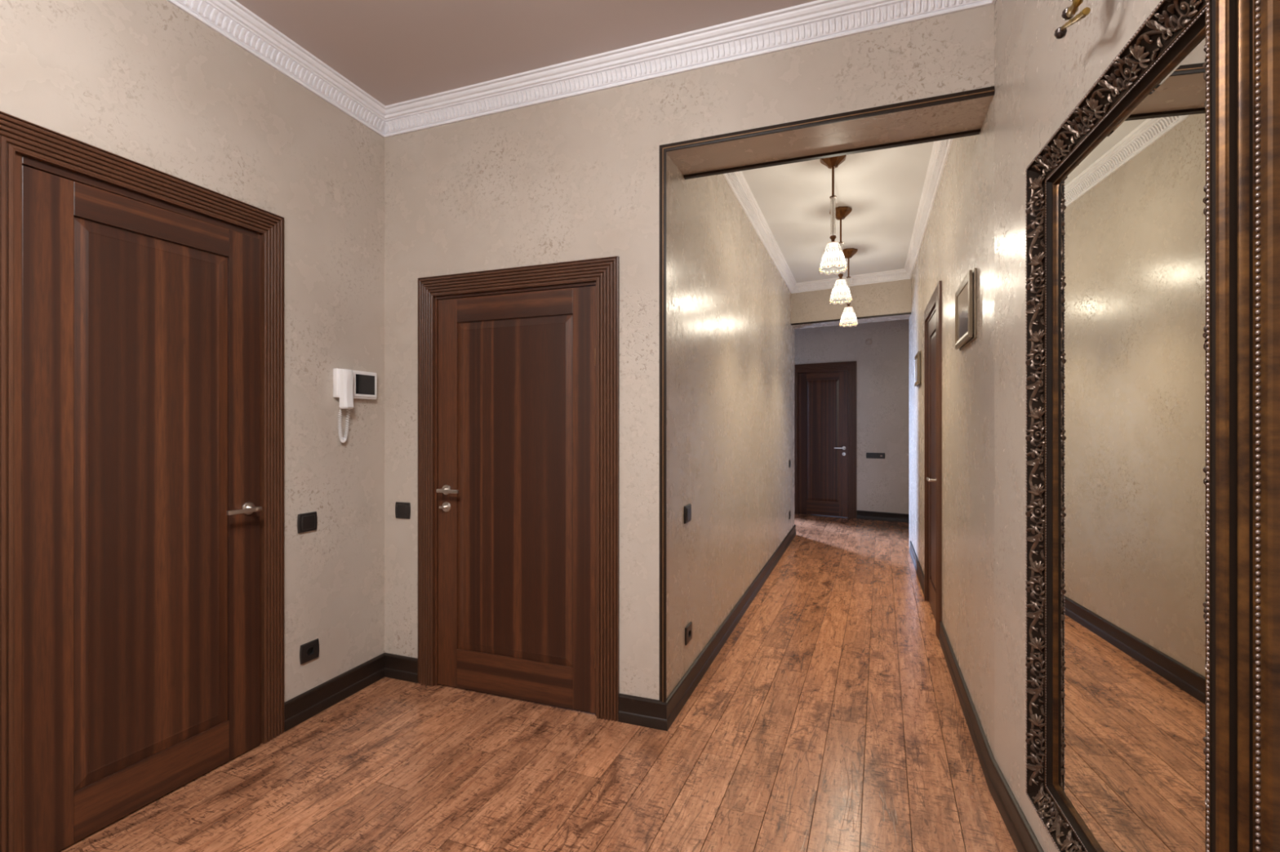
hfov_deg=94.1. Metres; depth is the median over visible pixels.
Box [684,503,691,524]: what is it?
light switch
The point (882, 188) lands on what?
ceiling
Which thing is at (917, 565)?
baseboard
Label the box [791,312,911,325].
trim
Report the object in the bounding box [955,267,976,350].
framed picture
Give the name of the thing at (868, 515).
baseboard
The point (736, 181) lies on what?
trim
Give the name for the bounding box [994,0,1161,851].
wall
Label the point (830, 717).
floor
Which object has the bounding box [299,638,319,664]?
power socket
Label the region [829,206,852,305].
pendant lamp
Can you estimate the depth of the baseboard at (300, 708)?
2.94 m
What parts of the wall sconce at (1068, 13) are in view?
arm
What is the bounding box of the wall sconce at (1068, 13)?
[1053,0,1090,39]
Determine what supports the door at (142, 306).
in the wall at (146, 82)
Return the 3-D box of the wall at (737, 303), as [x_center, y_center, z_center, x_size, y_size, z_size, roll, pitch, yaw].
[0.944,-0.160,4.994,0.120,3.000,4.395,0,0,21]
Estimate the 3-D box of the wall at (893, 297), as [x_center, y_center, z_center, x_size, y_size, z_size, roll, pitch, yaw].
[2.091,-0.160,7.031,3.242,3.000,0.343,0,0,33]
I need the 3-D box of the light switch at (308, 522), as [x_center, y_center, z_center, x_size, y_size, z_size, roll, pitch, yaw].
[-1.524,0.442,2.736,0.014,0.086,0.104,0,0,18]
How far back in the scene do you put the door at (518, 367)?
2.90 m
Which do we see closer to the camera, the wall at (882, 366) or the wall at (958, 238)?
the wall at (958, 238)
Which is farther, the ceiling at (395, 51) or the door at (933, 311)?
the door at (933, 311)
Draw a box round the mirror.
[1025,0,1279,851]
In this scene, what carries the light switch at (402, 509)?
attached to the wall at (575, 178)
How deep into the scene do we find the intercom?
2.91 m
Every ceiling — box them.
[235,0,817,106]
[742,142,933,283]
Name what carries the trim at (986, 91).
attached to the wall at (575, 178)
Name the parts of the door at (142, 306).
casing, panel, rail, rail, lever, lever handle, casing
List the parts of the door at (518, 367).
casing, lever handle, lever, rail, rail, panel, casing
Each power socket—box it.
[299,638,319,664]
[684,622,692,645]
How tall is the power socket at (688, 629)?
0.086 m
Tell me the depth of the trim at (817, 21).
2.58 m
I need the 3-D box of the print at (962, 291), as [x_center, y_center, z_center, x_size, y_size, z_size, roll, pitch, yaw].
[1.498,-0.525,2.755,0.006,0.224,0.369,0,0,21]
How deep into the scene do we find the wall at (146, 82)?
2.66 m
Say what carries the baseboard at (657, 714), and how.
attached to the wall at (737, 303)
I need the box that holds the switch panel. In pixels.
[866,453,884,458]
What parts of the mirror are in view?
frame, frame rail, frame rail, glass, frame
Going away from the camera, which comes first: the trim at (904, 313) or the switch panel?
the trim at (904, 313)
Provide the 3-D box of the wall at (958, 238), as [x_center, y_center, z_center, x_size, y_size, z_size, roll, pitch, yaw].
[2.154,-0.160,4.230,0.140,3.000,4.430,0,0,21]
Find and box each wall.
[0,0,384,702]
[384,4,994,700]
[684,173,791,674]
[791,279,911,547]
[794,319,909,514]
[911,95,994,756]
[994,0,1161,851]
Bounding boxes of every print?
[915,358,917,381]
[957,282,968,340]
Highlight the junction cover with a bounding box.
[865,338,871,345]
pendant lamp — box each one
[818,155,847,275]
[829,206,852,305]
[839,248,857,327]
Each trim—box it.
[165,0,995,137]
[659,86,995,702]
[722,138,952,293]
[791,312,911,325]
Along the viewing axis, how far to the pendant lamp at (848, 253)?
5.62 m
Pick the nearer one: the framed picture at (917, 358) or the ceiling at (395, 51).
the ceiling at (395, 51)
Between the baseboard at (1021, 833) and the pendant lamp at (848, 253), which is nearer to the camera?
the baseboard at (1021, 833)
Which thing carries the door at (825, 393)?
in the wall at (882, 366)
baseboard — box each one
[284,653,417,732]
[618,524,795,731]
[856,510,909,523]
[909,541,924,595]
[938,621,1044,851]
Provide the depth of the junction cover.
8.53 m
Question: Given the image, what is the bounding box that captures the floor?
[57,513,1017,851]
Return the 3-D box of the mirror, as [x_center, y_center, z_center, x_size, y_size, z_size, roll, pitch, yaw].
[1.000,0.157,1.285,0.059,1.877,0.933,0,0,17]
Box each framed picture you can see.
[914,351,921,386]
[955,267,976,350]
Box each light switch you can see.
[297,511,317,533]
[395,502,410,519]
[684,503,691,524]
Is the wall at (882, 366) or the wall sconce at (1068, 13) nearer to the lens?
the wall sconce at (1068, 13)
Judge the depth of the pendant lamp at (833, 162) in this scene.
3.65 m
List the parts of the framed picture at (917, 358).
frame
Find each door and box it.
[0,111,284,851]
[417,256,619,721]
[794,361,856,518]
[924,280,942,639]
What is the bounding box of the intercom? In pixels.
[333,368,376,443]
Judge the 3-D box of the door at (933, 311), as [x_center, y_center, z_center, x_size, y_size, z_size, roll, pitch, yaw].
[2.081,0.216,4.183,0.163,2.248,1.006,0,0,21]
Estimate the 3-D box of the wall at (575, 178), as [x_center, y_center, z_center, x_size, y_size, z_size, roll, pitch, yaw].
[-0.009,-0.160,2.845,3.156,3.000,0.300,0,0,21]

